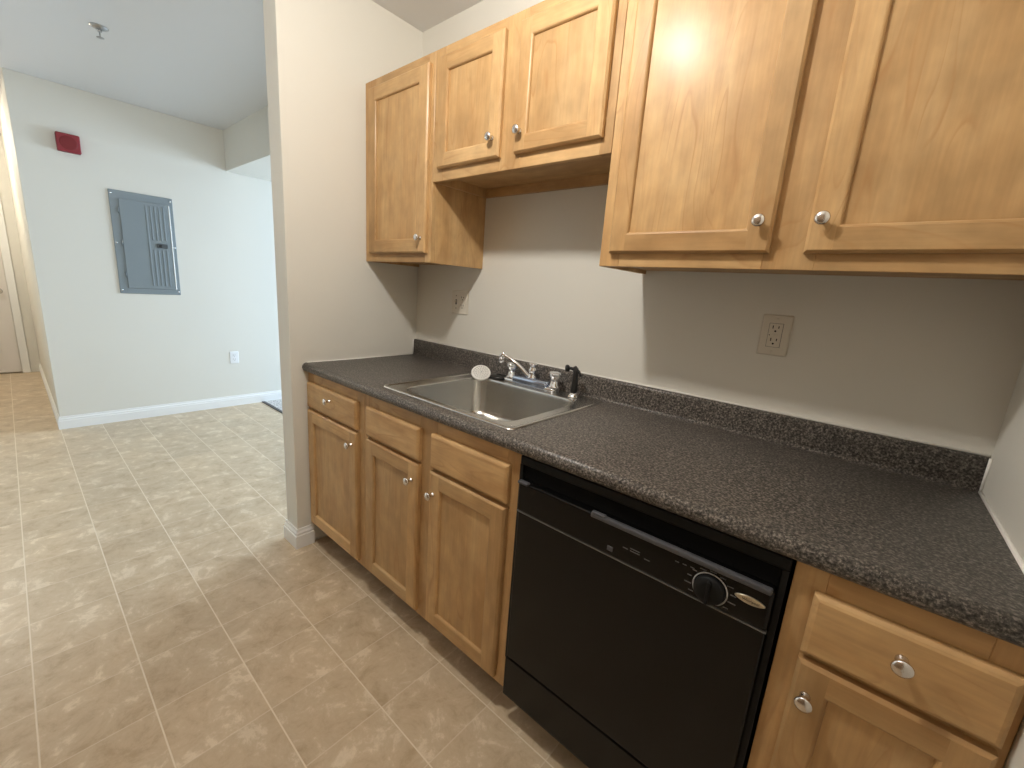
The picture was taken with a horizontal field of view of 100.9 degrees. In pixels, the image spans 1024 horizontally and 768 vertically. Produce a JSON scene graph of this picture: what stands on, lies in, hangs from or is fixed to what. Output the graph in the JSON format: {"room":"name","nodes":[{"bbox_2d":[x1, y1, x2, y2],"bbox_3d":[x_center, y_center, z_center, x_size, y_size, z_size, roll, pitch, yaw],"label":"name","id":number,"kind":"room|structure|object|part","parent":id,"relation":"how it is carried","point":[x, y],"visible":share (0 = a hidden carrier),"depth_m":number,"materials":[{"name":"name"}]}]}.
{"room":"apartment kitchen","nodes":[
{"label":"apartment kitchen","id":0,"kind":"room"},
{"bbox_2d":[0,136,39,372],"bbox_3d":[-5.704,-1.292,4.238,0.120,2.460,1.055,14,16,39],"label":"wall","id":1,"kind":"structure","parent":0,"point":[5,191],"depth_m":4.58,"materials":[{"name":"paint"}]},
{"bbox_2d":[0,251,21,372],"bbox_3d":[-5.687,-1.075,4.220,0.102,2.023,0.822,14,16,39],"label":"door","id":2,"kind":"structure","parent":1,"relation":"in","point":[10,361],"depth_m":4.62,"materials":[{"name":"white paint"}]},
{"bbox_2d":[0,197,30,372],"bbox_3d":[-5.684,-1.099,4.213,0.016,2.099,0.954,14,16,39],"label":"trim","id":3,"kind":"structure","parent":1,"relation":"attached to","point":[4,245],"depth_m":4.58,"materials":[{"name":"white paint"}]},
{"bbox_2d":[1,72,57,410],"bbox_3d":[-4.358,-1.115,3.880,2.430,2.460,0.120,14,16,39],"label":"wall","id":4,"kind":"structure","parent":0,"point":[6,134],"depth_m":3.59,"materials":[{"name":"paint"}]},
{"bbox_2d":[2,67,280,416],"bbox_3d":[-1.579,-1.198,5.173,0.120,2.460,5.695,14,16,39],"label":"wall","id":5,"kind":"structure","parent":0,"point":[109,349],"depth_m":3.42,"materials":[{"name":"paint"}]},
{"bbox_2d":[54,131,81,154],"bbox_3d":[-3.143,-1.705,2.997,0.043,0.121,0.121,14,16,39],"label":"fire alarm","id":6,"kind":"object","parent":5,"relation":"attached to","point":[65,142],"visible":1,"depth_m":2.98,"materials":[{"name":"red plastic"}]},
{"bbox_2d":[59,135,77,149],"bbox_3d":[-3.127,-1.701,2.984,0.002,0.092,0.092,14,16,39],"label":"grille","id":7,"kind":"object","parent":6,"relation":"attached to","point":[66,142],"depth_m":2.98,"materials":[{"name":"red plastic"}]},
{"bbox_2d":[107,189,180,294],"bbox_3d":[-2.952,-1.121,3.421,0.026,0.776,0.388,14,16,39],"label":"electrical panel","id":8,"kind":"object","parent":5,"relation":"attached to","point":[143,228],"visible":1,"depth_m":3.41,"materials":[{"name":"grey paint"}]},
{"bbox_3d":[-2.948,-1.115,3.430,0.007,0.675,0.302,14,16,39],"label":"door","id":9,"kind":"part","parent":8,"relation":"part of","materials":[{"name":"grey paint"}]},
{"bbox_2d":[39,364,281,429],"bbox_3d":[-2.629,-0.271,6.120,2.563,0.098,5.559,14,16,39],"label":"baseboard","id":10,"kind":"structure","parent":5,"relation":"attached to","point":[81,420],"depth_m":3.71,"materials":[{"name":"white paint"}]},
{"bbox_2d":[229,351,238,363],"bbox_3d":[-2.661,-0.255,4.055,0.007,0.115,0.074,14,16,39],"label":"wall outlet","id":11,"kind":"object","parent":5,"relation":"attached to","point":[234,357],"visible":1,"depth_m":4.05,"materials":[{"name":"white plastic"}]},
{"bbox_2d":[0,0,482,135],"bbox_3d":[-0.947,-2.133,3.706,7.650,0.080,6.850,14,16,39],"label":"ceiling","id":12,"kind":"structure","parent":0,"point":[203,62],"depth_m":2.37,"materials":[{"name":"white paint"}]},
{"bbox_2d":[89,22,108,39],"bbox_3d":[-2.132,-1.818,2.188,0.076,0.050,0.076,14,16,39],"label":"sprinkler","id":13,"kind":"object","parent":12,"relation":"attached to","point":[100,28],"visible":1,"depth_m":2.18,"materials":[{"name":"silver metal"}]},
{"bbox_2d":[223,105,270,180],"bbox_3d":[-1.401,-1.812,3.048,2.573,0.327,0.424,14,16,39],"label":"wall","id":14,"kind":"structure","parent":0,"point":[246,142],"depth_m":3.40,"materials":[{"name":"paint"}]},
{"bbox_2d":[266,399,281,409],"bbox_3d":[0.679,0.423,4.421,5.100,0.064,4.264,14,16,39],"label":"floor","id":15,"kind":"structure","parent":0,"point":[277,403],"depth_m":4.29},
{"bbox_2d":[262,401,281,412],"bbox_3d":[-0.714,0.669,2.814,4.859,0.057,0.030,14,16,39],"label":"trim","id":16,"kind":"structure","parent":15,"relation":"on","point":[264,402],"depth_m":4.17,"materials":[{"name":"grey metal"}]},
{"bbox_2d":[0,372,587,767],"bbox_3d":[-2.520,0.584,2.644,7.650,0.060,2.568,14,16,39],"label":"floor","id":17,"kind":"structure","parent":0,"point":[157,609],"depth_m":1.56,"materials":[{"name":"tile"}]},
{"bbox_2d":[307,372,364,566],"bbox_3d":[-0.598,0.376,2.069,0.476,0.863,0.641,14,16,39],"label":"base cabinet","id":18,"kind":"object","parent":17,"relation":"on","point":[336,412],"visible":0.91,"depth_m":1.81,"materials":[{"name":"brown wood"}]},
{"bbox_3d":[-0.776,0.074,1.767,0.028,0.028,0.028,14,16,39],"label":"knob","id":19,"kind":"part","parent":18,"relation":"part of","materials":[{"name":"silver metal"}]},
{"bbox_3d":[-0.789,0.430,1.869,0.330,0.477,0.007,14,16,39],"label":"door panel","id":20,"kind":"part","parent":18,"relation":"part of","materials":[{"name":"brown wood"}]},
{"bbox_3d":[-0.766,0.085,1.790,0.422,0.115,0.019,14,16,39],"label":"drawer","id":21,"kind":"part","parent":18,"relation":"part of","materials":[{"name":"brown wood"}]},
{"bbox_3d":[-0.655,0.245,1.689,0.028,0.028,0.028,14,16,39],"label":"knob","id":22,"kind":"part","parent":18,"relation":"part of","materials":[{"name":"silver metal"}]},
{"bbox_2d":[365,394,521,685],"bbox_3d":[-0.122,0.497,1.674,0.782,0.863,0.641,14,16,39],"label":"base cabinet","id":23,"kind":"object","parent":17,"relation":"on","point":[441,500],"visible":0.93,"depth_m":1.38,"materials":[{"name":"brown wood"}]},
{"bbox_3d":[-0.452,0.516,1.591,0.234,0.477,0.007,14,16,39],"label":"door panel","id":24,"kind":"part","parent":23,"relation":"part of","materials":[{"name":"brown wood"}]},
{"bbox_3d":[-0.454,0.516,1.588,0.326,0.569,0.019,14,16,39],"label":"door","id":25,"kind":"part","parent":23,"relation":"part of","materials":[{"name":"brown wood"}]},
{"bbox_3d":[-0.429,0.171,1.512,0.326,0.115,0.019,14,16,39],"label":"false drawer","id":26,"kind":"part","parent":23,"relation":"part of","materials":[{"name":"brown wood"}]},
{"bbox_3d":[-0.356,0.331,1.442,0.028,0.028,0.028,14,16,39],"label":"knob","id":27,"kind":"part","parent":23,"relation":"part of","materials":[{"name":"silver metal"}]},
{"bbox_3d":[-0.269,0.363,1.372,0.028,0.028,0.028,14,16,39],"label":"knob","id":28,"kind":"part","parent":23,"relation":"part of","materials":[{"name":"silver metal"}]},
{"bbox_3d":[-0.158,0.591,1.347,0.239,0.477,0.007,14,16,39],"label":"door panel","id":29,"kind":"part","parent":23,"relation":"part of","materials":[{"name":"brown wood"}]},
{"bbox_3d":[-0.160,0.592,1.344,0.331,0.569,0.019,14,16,39],"label":"door","id":30,"kind":"part","parent":23,"relation":"part of","materials":[{"name":"brown wood"}]},
{"bbox_3d":[-0.135,0.246,1.268,0.331,0.115,0.019,14,16,39],"label":"false drawer","id":31,"kind":"part","parent":23,"relation":"part of","materials":[{"name":"brown wood"}]},
{"bbox_2d":[302,338,1023,647],"bbox_3d":[0.084,0.053,1.440,2.174,0.127,0.621,14,16,39],"label":"countertop","id":32,"kind":"structure","parent":23,"relation":"on","point":[907,520],"depth_m":0.99,"materials":[{"name":"laminate"}]},
{"bbox_2d":[384,373,602,429],"bbox_3d":[-0.077,0.128,1.599,0.640,0.195,0.539,14,16,39],"label":"sink","id":33,"kind":"object","parent":32,"relation":"in","point":[503,404],"visible":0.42,"depth_m":1.72,"materials":[{"name":"silver metal"}]},
{"bbox_2d":[471,365,490,379],"bbox_3d":[-0.136,-0.050,1.847,0.076,0.057,0.076,14,16,39],"label":"strainer","id":34,"kind":"object","parent":33,"relation":"on","point":[479,372],"visible":1,"depth_m":1.84,"materials":[{"name":"white plastic"}]},
{"bbox_2d":[490,373,505,379],"bbox_3d":[-0.059,-0.037,1.866,0.086,0.018,0.086,14,16,39],"label":"stopper","id":35,"kind":"object","parent":33,"relation":"on","point":[498,376],"visible":0.88,"depth_m":1.84,"materials":[{"name":"black plastic"}]},
{"bbox_2d":[565,365,581,397],"bbox_3d":[0.233,-0.011,1.609,0.072,0.119,0.044,14,16,39],"label":"sprayer","id":36,"kind":"object","parent":33,"relation":"on","point":[573,390],"visible":1,"depth_m":1.60,"materials":[{"name":"black plastic"}]},
{"bbox_2d":[499,352,560,392],"bbox_3d":[0.072,-0.053,1.731,0.293,0.126,0.074,14,16,39],"label":"faucet","id":37,"kind":"object","parent":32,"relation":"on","point":[529,379],"visible":1,"depth_m":1.72,"materials":[{"name":"silver metal"}]},
{"bbox_3d":[0.001,-0.072,1.803,0.045,0.037,0.045,3,12,-5],"label":"handle","id":38,"kind":"part","parent":37,"relation":"part of","materials":[{"name":"silver metal"}]},
{"bbox_3d":[0.013,-0.079,1.765,0.151,0.096,0.020,10,14,25],"label":"spout","id":39,"kind":"part","parent":37,"relation":"part of","materials":[{"name":"silver metal"}]},
{"bbox_3d":[0.076,-0.001,1.749,0.270,0.018,0.050,14,16,39],"label":"plate","id":40,"kind":"part","parent":37,"relation":"part of","materials":[{"name":"silver metal"}]},
{"bbox_3d":[0.085,-0.056,1.732,0.040,0.064,0.040,14,16,39],"label":"spout post","id":41,"kind":"part","parent":37,"relation":"part of","materials":[{"name":"silver metal"}]},
{"bbox_3d":[0.169,-0.029,1.664,0.045,0.037,0.045,3,12,-5],"label":"handle","id":42,"kind":"part","parent":37,"relation":"part of","materials":[{"name":"silver metal"}]},
{"bbox_2d":[503,455,796,767],"bbox_3d":[0.404,0.635,1.226,0.614,0.861,0.624,14,16,39],"label":"dishwasher","id":43,"kind":"object","parent":17,"relation":"on","point":[641,634],"visible":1,"depth_m":0.95,"materials":[{"name":"black"}]},
{"bbox_3d":[0.209,0.926,1.081,0.606,0.134,0.014,14,16,39],"label":"access panel","id":44,"kind":"part","parent":43,"relation":"part of","materials":[{"name":"black metal"}]},
{"bbox_3d":[0.247,0.350,0.949,0.590,0.083,0.031,14,16,39],"label":"control panel","id":45,"kind":"part","parent":43,"relation":"part of","materials":[{"name":"black plastic"}]},
{"bbox_2d":[747,561,1023,767],"bbox_3d":[0.754,0.721,0.949,0.284,0.863,0.641,14,16,39],"label":"base cabinet","id":46,"kind":"object","parent":17,"relation":"on","point":[860,676],"visible":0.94,"depth_m":0.67,"materials":[{"name":"brown wood"}]},
{"bbox_3d":[0.504,0.548,0.730,0.028,0.028,0.028,14,16,39],"label":"knob","id":47,"kind":"part","parent":46,"relation":"part of","materials":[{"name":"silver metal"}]},
{"bbox_3d":[0.579,0.779,0.737,0.153,0.483,0.007,14,16,39],"label":"door panel","id":48,"kind":"part","parent":46,"relation":"part of","materials":[{"name":"brown wood"}]},
{"bbox_3d":[0.577,0.779,0.734,0.239,0.569,0.019,14,16,39],"label":"door","id":49,"kind":"part","parent":46,"relation":"part of","materials":[{"name":"brown wood"}]},
{"bbox_3d":[0.588,0.424,0.637,0.028,0.028,0.028,14,16,39],"label":"knob","id":50,"kind":"part","parent":46,"relation":"part of","materials":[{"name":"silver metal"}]},
{"bbox_3d":[0.602,0.434,0.658,0.239,0.115,0.019,14,16,39],"label":"drawer","id":51,"kind":"part","parent":46,"relation":"part of","materials":[{"name":"brown wood"}]},
{"bbox_2d":[263,0,422,539],"bbox_3d":[-0.737,-0.464,2.117,0.115,2.460,0.784,14,16,39],"label":"wall partition","id":52,"kind":"structure","parent":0,"point":[333,303],"depth_m":1.85,"materials":[{"name":"paint"}]},
{"bbox_2d":[284,519,314,549],"bbox_3d":[-0.827,0.688,2.363,0.143,0.098,0.793,14,16,39],"label":"baseboard","id":53,"kind":"structure","parent":52,"relation":"attached to","point":[299,538],"depth_m":2.06,"materials":[{"name":"white paint"}]},
{"bbox_2d":[416,0,1023,456],"bbox_3d":[0.345,-0.283,1.652,2.172,2.460,0.115,14,16,39],"label":"wall","id":54,"kind":"structure","parent":0,"point":[939,361],"depth_m":1.31,"materials":[{"name":"paint"}]},
{"bbox_2d":[366,51,485,268],"bbox_3d":[-0.407,-0.926,1.893,0.484,0.757,0.349,14,16,39],"label":"upper cabinet","id":55,"kind":"object","parent":54,"relation":"attached to","point":[414,220],"visible":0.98,"depth_m":1.77,"materials":[{"name":"brown wood"}]},
{"bbox_3d":[-0.483,-0.907,1.783,0.320,0.588,0.007,14,16,39],"label":"door panel","id":56,"kind":"part","parent":55,"relation":"part of","materials":[{"name":"brown wood"}]},
{"bbox_3d":[-0.485,-0.906,1.780,0.416,0.684,0.019,14,16,39],"label":"door","id":57,"kind":"part","parent":55,"relation":"part of","materials":[{"name":"brown wood"}]},
{"bbox_3d":[-0.484,-0.912,1.804,0.484,0.757,0.019,14,16,39],"label":"frame","id":58,"kind":"part","parent":55,"relation":"part of","materials":[{"name":"brown wood"}]},
{"bbox_3d":[-0.383,-0.593,1.710,0.028,0.028,0.028,14,16,39],"label":"knob","id":59,"kind":"part","parent":55,"relation":"part of","materials":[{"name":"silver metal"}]},
{"bbox_2d":[452,290,468,314],"bbox_3d":[-0.259,-0.401,2.070,0.115,0.115,0.016,14,16,39],"label":"outlet","id":60,"kind":"object","parent":54,"relation":"attached to","point":[460,298],"visible":1,"depth_m":2.07,"materials":[{"name":"beige plastic"}]},
{"bbox_2d":[433,0,628,198],"bbox_3d":[0.081,-0.952,1.465,0.776,0.453,0.349,14,16,39],"label":"upper cabinet","id":61,"kind":"object","parent":54,"relation":"attached to","point":[526,102],"visible":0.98,"depth_m":1.34,"materials":[{"name":"brown wood"}]},
{"bbox_3d":[-0.149,-0.975,1.482,0.235,0.289,0.007,14,16,39],"label":"door panel","id":62,"kind":"part","parent":61,"relation":"part of","materials":[{"name":"brown wood"}]},
{"bbox_3d":[-0.151,-0.974,1.480,0.321,0.375,0.019,14,16,39],"label":"door","id":63,"kind":"part","parent":61,"relation":"part of","materials":[{"name":"brown wood"}]},
{"bbox_3d":[-0.076,-0.822,1.407,0.028,0.028,0.028,14,16,39],"label":"knob","id":64,"kind":"part","parent":61,"relation":"part of","materials":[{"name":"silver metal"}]},
{"bbox_3d":[0.015,-0.800,1.331,0.028,0.028,0.028,14,16,39],"label":"knob","id":65,"kind":"part","parent":61,"relation":"part of","materials":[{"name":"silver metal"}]},
{"bbox_3d":[0.144,-0.900,1.239,0.237,0.289,0.007,14,16,39],"label":"door panel","id":66,"kind":"part","parent":61,"relation":"part of","materials":[{"name":"brown wood"}]},
{"bbox_3d":[0.142,-0.900,1.237,0.323,0.375,0.019,14,16,39],"label":"door","id":67,"kind":"part","parent":61,"relation":"part of","materials":[{"name":"brown wood"}]},
{"bbox_2d":[756,314,793,356],"bbox_3d":[0.762,-0.141,1.228,0.077,0.118,0.009,14,16,39],"label":"wall outlet","id":68,"kind":"object","parent":54,"relation":"attached to","point":[775,333],"visible":1,"depth_m":1.23,"materials":[{"name":"beige plastic"}]},
{"bbox_2d":[766,323,782,347],"bbox_3d":[0.761,-0.141,1.227,0.034,0.067,0.004,14,16,39],"label":"receptacle","id":69,"kind":"object","parent":68,"relation":"attached to","point":[774,331],"depth_m":1.23,"materials":[{"name":"beige plastic"}]},
{"bbox_2d":[599,0,1023,279],"bbox_3d":[0.707,-0.642,0.970,0.907,0.757,0.349,14,16,39],"label":"upper cabinet","id":70,"kind":"object","parent":54,"relation":"attached to","point":[875,138],"visible":1,"depth_m":0.87,"materials":[{"name":"brown wood"}]},
{"bbox_3d":[0.454,-0.667,1.007,0.311,0.597,0.007,14,16,39],"label":"door panel","id":71,"kind":"part","parent":70,"relation":"part of","materials":[{"name":"brown wood"}]},
{"bbox_3d":[0.451,-0.667,1.005,0.399,0.685,0.019,14,16,39],"label":"door","id":72,"kind":"part","parent":70,"relation":"part of","materials":[{"name":"brown wood"}]},
{"bbox_3d":[0.547,-0.362,0.939,0.028,0.028,0.028,14,16,39],"label":"knob","id":73,"kind":"part","parent":70,"relation":"part of","materials":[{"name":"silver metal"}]},
{"bbox_3d":[0.635,-0.339,0.866,0.028,0.028,0.028,14,16,39],"label":"knob","id":74,"kind":"part","parent":70,"relation":"part of","materials":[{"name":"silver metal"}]},
{"bbox_3d":[0.794,-0.579,0.721,0.377,0.685,0.019,14,16,39],"label":"door","id":75,"kind":"part","parent":70,"relation":"part of","materials":[{"name":"brown wood"}]},
{"bbox_3d":[0.797,-0.580,0.723,0.285,0.593,0.007,14,16,39],"label":"door panel","id":76,"kind":"part","parent":70,"relation":"part of","materials":[{"name":"brown wood"}]},
{"bbox_2d":[982,360,1023,767],"bbox_3d":[1.808,-0.170,1.623,0.120,2.460,6.850,14,16,39],"label":"wall","id":77,"kind":"structure","parent":0,"point":[1003,489],"depth_m":0.85,"materials":[{"name":"paint"}]}
]}

